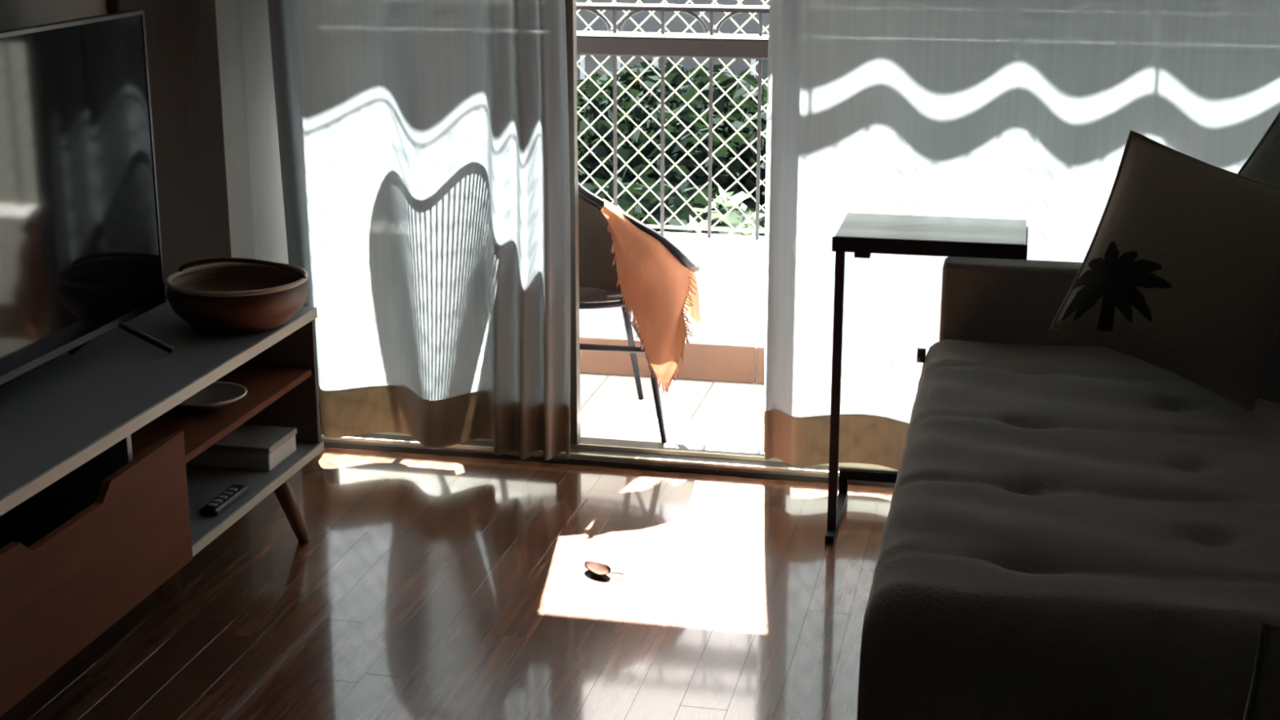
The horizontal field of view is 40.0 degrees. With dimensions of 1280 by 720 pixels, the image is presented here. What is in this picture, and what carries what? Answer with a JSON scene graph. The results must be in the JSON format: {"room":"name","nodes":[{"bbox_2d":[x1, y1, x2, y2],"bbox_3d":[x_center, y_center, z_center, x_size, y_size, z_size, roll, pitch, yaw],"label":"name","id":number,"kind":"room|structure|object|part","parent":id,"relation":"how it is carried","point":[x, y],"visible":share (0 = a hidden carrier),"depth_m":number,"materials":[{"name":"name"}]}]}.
{"room":"living room","nodes":[
{"label":"living room","id":0,"kind":"room"},
{"bbox_2d":[0,0,255,259],"bbox_3d":[-1.700,-0.304,1.853,0.120,2.820,5.920,3,16,12],"label":"wall","id":1,"kind":"structure","parent":0,"point":[14,14],"depth_m":4.53,"materials":[{"name":"white paint"}]},
{"bbox_2d":[107,0,231,298],"bbox_3d":[-1.114,-0.936,4.095,0.030,2.620,0.480,3,16,12],"label":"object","id":2,"kind":"structure","parent":1,"relation":"attached to","point":[182,42],"depth_m":4.24,"materials":[{"name":"brown wood"}]},
{"bbox_2d":[239,0,288,264],"bbox_3d":[0.517,-0.930,4.258,3.150,2.720,0.120,3,16,12],"label":"wall","id":3,"kind":"structure","parent":1,"relation":"in","point":[270,244],"depth_m":4.63,"materials":[{"name":"white paint"}]},
{"bbox_2d":[320,0,897,488],"bbox_3d":[0.515,-0.850,4.250,2.960,2.470,0.177,3,16,12],"label":"door","id":4,"kind":"structure","parent":3,"relation":"attached to","point":[746,463],"depth_m":4.61,"materials":[{"name":"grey metal"}]},
{"bbox_3d":[0.515,0.306,4.576,2.960,0.068,0.177,3,16,12],"label":"sill","id":5,"kind":"part","parent":4,"relation":"part of","materials":[{"name":"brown metal"}]},
{"bbox_3d":[0.501,-2.058,3.819,3.030,0.028,0.114,3,16,12],"label":"curtain rod","id":6,"kind":"object","parent":3,"relation":"attached to","visible":0},
{"bbox_2d":[266,0,570,460],"bbox_3d":[-0.548,-0.938,4.293,0.795,2.384,0.138,5,17,18],"label":"sheer curtain","id":7,"kind":"object","parent":6,"relation":"hanging from","point":[424,160],"visible":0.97,"depth_m":4.44,"materials":[{"name":"white fabric"}]},
{"bbox_2d":[764,0,1279,470],"bbox_3d":[1.113,-0.847,3.969,1.655,2.384,0.084,3,16,12],"label":"sheer curtain","id":8,"kind":"object","parent":6,"relation":"hanging from","point":[1028,110],"visible":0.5,"depth_m":4.15,"materials":[{"name":"white fabric"}]},
{"bbox_2d":[0,447,893,719],"bbox_3d":[-0.122,1.133,1.804,3.350,0.120,5.740,3,16,12],"label":"floor","id":9,"kind":"structure","parent":0,"point":[421,586],"depth_m":3.73,"materials":[{"name":"brown wood"}]},
{"bbox_2d":[0,298,324,716],"bbox_3d":[-1.128,0.371,3.299,0.412,0.544,1.825,3,16,12],"label":"console","id":10,"kind":"object","parent":9,"relation":"on","point":[101,500],"visible":0.94,"depth_m":3.32,"materials":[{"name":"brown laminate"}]},
{"bbox_2d":[0,9,173,385],"bbox_3d":[-1.149,-0.249,3.225,0.209,0.686,1.105,3,16,12],"label":"television","id":11,"kind":"object","parent":10,"relation":"on","point":[81,251],"visible":1,"depth_m":3.42,"materials":[{"name":"black plastic"}]},
{"bbox_3d":[-0.971,0.365,3.082,0.016,0.266,0.757,3,16,12],"label":"door","id":12,"kind":"part","parent":10,"relation":"part of","materials":[{"name":"brown wood"}]},
{"bbox_2d":[177,381,247,411],"bbox_3d":[-0.929,0.085,3.777,0.172,0.033,0.172,3,16,12],"label":"ceramic dish","id":13,"kind":"object","parent":10,"relation":"on","point":[217,394],"visible":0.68,"depth_m":3.80,"materials":[{"name":"grey ceramic"}]},
{"bbox_2d":[130,364,311,463],"bbox_3d":[-1.035,0.130,3.712,0.380,0.017,0.845,3,16,12],"label":"shelf","id":14,"kind":"object","parent":10,"relation":"attached to","point":[264,384],"depth_m":3.74,"materials":[{"name":"brown wood"}]},
{"bbox_2d":[200,484,248,516],"bbox_3d":[-0.880,0.295,3.729,0.040,0.018,0.160,3,16,12],"label":"remote control","id":15,"kind":"object","parent":10,"relation":"on","point":[218,504],"visible":1,"depth_m":3.71,"materials":[{"name":"black plastic"}]},
{"bbox_2d":[164,257,309,333],"bbox_3d":[-0.884,-0.149,3.876,0.310,0.145,0.310,3,16,12],"label":"bowl","id":16,"kind":"object","parent":10,"relation":"on","point":[235,295],"visible":1,"depth_m":3.80,"materials":[{"name":"brown wood"}]},
{"bbox_3d":[-0.880,-0.205,3.881,0.306,0.042,0.010,3,16,12],"label":"handle","id":17,"kind":"part","parent":16,"relation":"part of","materials":[{"name":"brown wood"}]},
{"bbox_2d":[187,423,297,471],"bbox_3d":[-0.907,0.197,4.011,0.206,0.055,0.156,3,16,12],"label":"book","id":18,"kind":"object","parent":10,"relation":"on","point":[248,446],"visible":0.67,"depth_m":3.95,"materials":[{"name":"grey paper"}]},
{"bbox_3d":[-0.907,0.178,4.005,0.206,0.015,0.156,3,16,12],"label":"lid","id":19,"kind":"part","parent":18,"relation":"part of","materials":[{"name":"white paper"}]},
{"bbox_3d":[-0.939,0.038,4.122,0.388,0.301,0.017,3,16,12],"label":"panel","id":20,"kind":"part","parent":10,"relation":"part of","materials":[{"name":"brown wood"}]},
{"bbox_3d":[-0.814,0.334,4.051,0.047,0.208,0.102,11,19,33],"label":"leg","id":21,"kind":"part","parent":10,"relation":"part of","materials":[{"name":"brown wood"}]},
{"bbox_2d":[584,560,623,574],"bbox_3d":[-0.087,0.467,3.907,0.101,0.016,0.047,15,22,43],"label":"dry leaf","id":22,"kind":"object","parent":9,"relation":"on","point":[598,568],"visible":1,"depth_m":3.93,"materials":[{"name":"plant"}]},
{"bbox_3d":[-0.094,0.465,3.914,0.044,0.016,0.082,-10,18,-31],"label":"blade","id":23,"kind":"part","parent":22,"relation":"part of","materials":[{"name":"brown plant"}]},
{"bbox_2d":[824,213,1027,544],"bbox_3d":[0.665,0.050,4.102,0.427,0.719,0.328,3,16,12],"label":"side table","id":24,"kind":"object","parent":9,"relation":"on","point":[864,234],"visible":0.77,"depth_m":4.00,"materials":[{"name":"black metal"}]},
{"bbox_3d":[0.450,0.075,4.039,0.020,0.665,0.020,3,16,12],"label":"leg","id":25,"kind":"part","parent":24,"relation":"part of","materials":[{"name":"black metal"}]},
{"bbox_3d":[0.505,0.298,4.364,0.020,0.058,0.020,3,16,12],"label":"stretcher post","id":26,"kind":"part","parent":24,"relation":"part of","materials":[{"name":"black metal"}]},
{"bbox_3d":[0.669,-0.278,4.030,0.427,0.018,0.288,3,16,12],"label":"frame","id":27,"kind":"part","parent":24,"relation":"part of","materials":[{"name":"black metal"}]},
{"bbox_2d":[857,256,1279,719],"bbox_3d":[0.902,0.326,2.862,1.017,0.860,2.095,3,16,12],"label":"sofa","id":28,"kind":"object","parent":9,"relation":"on","point":[1075,529],"visible":0.91,"depth_m":2.72,"materials":[{"name":"grey fabric"}]},
{"bbox_3d":[0.607,-0.010,3.795,0.017,0.032,0.032,3,16,12],"label":"hinge knob","id":29,"kind":"part","parent":28,"relation":"part of","materials":[{"name":"black plastic"}]},
{"bbox_3d":[1.084,0.081,3.821,0.865,0.572,0.085,3,16,12],"label":"arm","id":30,"kind":"part","parent":28,"relation":"part of","materials":[{"name":"grey fabric"}]},
{"bbox_2d":[1048,129,1279,410],"bbox_3d":[1.060,-0.178,3.391,0.478,0.484,0.224,10,19,32],"label":"throw pillow","id":31,"kind":"object","parent":28,"relation":"on","point":[1179,273],"visible":1,"depth_m":3.34,"materials":[{"name":"beige fabric"}]},
{"bbox_2d":[1061,276,1110,320],"bbox_3d":[0.866,-0.118,3.423,0.085,0.097,0.034,3,16,12],"label":"print","id":32,"kind":"object","parent":31,"relation":"attached to","point":[1090,300],"depth_m":3.41},
{"bbox_2d":[1071,267,1110,289],"bbox_3d":[0.875,-0.154,3.424,0.015,0.053,0.095,-11,19,-35],"label":"print","id":33,"kind":"object","parent":31,"relation":"attached to","point":[1086,278],"depth_m":3.42},
{"bbox_2d":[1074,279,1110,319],"bbox_3d":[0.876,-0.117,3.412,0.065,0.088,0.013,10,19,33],"label":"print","id":34,"kind":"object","parent":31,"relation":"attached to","point":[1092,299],"depth_m":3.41},
{"bbox_2d":[1088,257,1111,279],"bbox_3d":[0.890,-0.178,3.410,0.015,0.038,0.068,-8,18,-27],"label":"print","id":35,"kind":"object","parent":31,"relation":"on","point":[1099,268],"depth_m":3.41},
{"bbox_2d":[1097,277,1115,331],"bbox_3d":[0.903,-0.108,3.392,0.034,0.104,0.018,11,19,35],"label":"print","id":36,"kind":"object","parent":31,"relation":"attached to","point":[1106,286],"depth_m":3.39},
{"bbox_2d":[1103,240,1119,279],"bbox_3d":[0.909,-0.192,3.396,0.025,0.070,0.041,-4,16,-14],"label":"print","id":37,"kind":"object","parent":31,"relation":"on","point":[1111,248],"depth_m":3.40},
{"bbox_2d":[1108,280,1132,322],"bbox_3d":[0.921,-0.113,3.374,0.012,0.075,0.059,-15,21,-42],"label":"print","id":38,"kind":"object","parent":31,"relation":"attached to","point":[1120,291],"depth_m":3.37},
{"bbox_2d":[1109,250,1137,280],"bbox_3d":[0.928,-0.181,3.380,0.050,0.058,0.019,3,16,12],"label":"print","id":39,"kind":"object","parent":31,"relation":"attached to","point":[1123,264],"depth_m":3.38},
{"bbox_2d":[1111,277,1152,321],"bbox_3d":[0.939,-0.116,3.365,0.094,0.073,0.011,14,21,41],"label":"print","id":40,"kind":"object","parent":31,"relation":"attached to","point":[1131,297],"depth_m":3.36},
{"bbox_2d":[1109,259,1161,280],"bbox_3d":[0.948,-0.170,3.365,0.095,0.046,0.014,7,17,22],"label":"print","id":41,"kind":"object","parent":31,"relation":"on","point":[1119,269],"depth_m":3.36},
{"bbox_2d":[1110,270,1172,288],"bbox_3d":[0.955,-0.153,3.356,0.119,0.030,0.012,9,18,29],"label":"print","id":42,"kind":"object","parent":31,"relation":"on","point":[1118,278],"depth_m":3.36},
{"bbox_2d":[1237,111,1279,403],"bbox_3d":[1.249,-0.144,3.462,0.232,0.718,0.570,-6,17,-21],"label":"throw pillow","id":43,"kind":"object","parent":28,"relation":"on","point":[1263,165],"visible":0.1,"depth_m":3.49,"materials":[{"name":"grey fabric"}]},
{"bbox_2d":[1242,622,1279,719],"bbox_3d":[0.851,0.470,2.175,0.308,0.327,0.126,-2,16,-7],"label":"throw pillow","id":44,"kind":"object","parent":28,"relation":"on","point":[1263,703],"visible":1,"depth_m":2.12,"materials":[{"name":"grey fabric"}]},
{"bbox_2d":[579,373,764,449],"bbox_3d":[0.493,0.243,5.114,5.286,0.198,0.860,3,16,12],"label":"floor","id":45,"kind":"structure","parent":0,"point":[702,413],"depth_m":5.09,"materials":[{"name":"tile"}]},
{"bbox_2d":[577,182,699,443],"bbox_3d":[-0.230,-0.378,4.921,0.856,1.104,0.598,3,16,12],"label":"chair","id":46,"kind":"object","parent":45,"relation":"on","point":[597,274],"visible":0.14,"depth_m":4.76,"materials":[{"name":"black metal"}]},
{"bbox_3d":[-0.023,-0.042,5.086,0.022,0.367,0.160,7,17,23],"label":"leg","id":47,"kind":"part","parent":46,"relation":"part of","materials":[{"name":"black metal"}]},
{"bbox_2d":[600,198,702,392],"bbox_3d":[0.035,-0.183,4.661,0.250,0.501,0.223,3,16,12],"label":"throw","id":48,"kind":"object","parent":46,"relation":"on","point":[657,287],"visible":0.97,"depth_m":4.58,"materials":[{"name":"orange fabric"}]},
{"bbox_3d":[0.033,0.033,4.764,0.022,0.396,0.157,-8,18,-27],"label":"leg","id":49,"kind":"part","parent":46,"relation":"part of","materials":[{"name":"black metal"}]},
{"bbox_2d":[579,231,764,385],"bbox_3d":[0.522,-0.049,5.380,5.200,0.615,0.209,3,16,12],"label":"wall","id":50,"kind":"structure","parent":0,"point":[728,346],"depth_m":5.34,"materials":[{"name":"paint"}]},
{"bbox_2d":[576,0,768,232],"bbox_3d":[0.570,-1.194,5.158,5.054,1.689,0.018,3,16,12],"label":"safety net","id":51,"kind":"object","parent":50,"relation":"attached to","point":[683,227],"visible":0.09,"depth_m":5.40,"materials":[{"name":"white metal"}]},
{"bbox_2d":[576,2,769,239],"bbox_3d":[0.548,-0.695,5.247,5.212,0.701,0.068,3,16,12],"label":"balcony railing","id":52,"kind":"object","parent":50,"relation":"on","point":[712,46],"visible":0.16,"depth_m":5.27,"materials":[{"name":"grey metal"}]},
{"bbox_3d":[0.533,-0.914,5.189,5.180,0.059,0.060,3,16,12],"label":"handrail","id":53,"kind":"part","parent":52,"relation":"part of","materials":[{"name":"grey metal"}]},
{"bbox_3d":[0.533,-1.022,5.159,5.180,0.012,0.028,3,16,12],"label":"rail","id":54,"kind":"part","parent":52,"relation":"part of","materials":[{"name":"white metal"}]},
{"label":"outside","id":55,"kind":"structure","parent":0,"visible":0},
{"bbox_3d":[0.752,-5.620,38.447,75.000,0.200,64.400,3,16,12],"label":"ground","id":56,"kind":"structure","parent":55,"visible":0},
{"bbox_2d":[577,57,767,213],"bbox_3d":[0.273,-0.912,15.130,3.562,3.399,3.824,3,16,12],"label":"hedge","id":57,"kind":"object","parent":56,"relation":"on","point":[650,77],"visible":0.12,"depth_m":13.85,"materials":[{"name":"green plant"}]},
{"bbox_2d":[580,170,764,236],"bbox_3d":[-0.105,0.301,11.385,3.301,3.096,3.136,3,16,12],"label":"tree","id":58,"kind":"object","parent":56,"relation":"on","point":[625,201],"visible":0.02,"depth_m":10.77,"materials":[{"name":"green plant"}]},
{"bbox_2d":[576,0,769,153],"bbox_3d":[0.550,-7.701,29.610,25.000,8.600,9.200,3,16,12],"label":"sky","id":59,"kind":"structure","parent":56,"relation":"on","point":[651,24],"depth_m":26.16,"materials":[{"name":"tile"}]},
{"bbox_3d":[-0.588,-4.281,26.507,0.490,1.140,0.025,3,16,12],"label":"pane","id":60,"kind":"part","parent":59,"relation":"part of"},
{"bbox_3d":[-0.051,-4.249,26.394,0.490,1.140,0.025,3,16,12],"label":"pane","id":61,"kind":"part","parent":59,"relation":"part of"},
{"bbox_3d":[1.952,-4.130,25.972,0.490,1.140,0.025,3,16,12],"label":"pane","id":62,"kind":"part","parent":59,"relation":"part of","materials":[{"name":"grey"}]},
{"bbox_2d":[689,182,764,236],"bbox_3d":[0.459,0.758,9.253,0.949,3.373,0.950,-7,17,-24],"label":"plant","id":63,"kind":"object","parent":56,"relation":"on","point":[736,198],"visible":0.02,"depth_m":8.82,"materials":[{"name":"green plant"}]}
]}

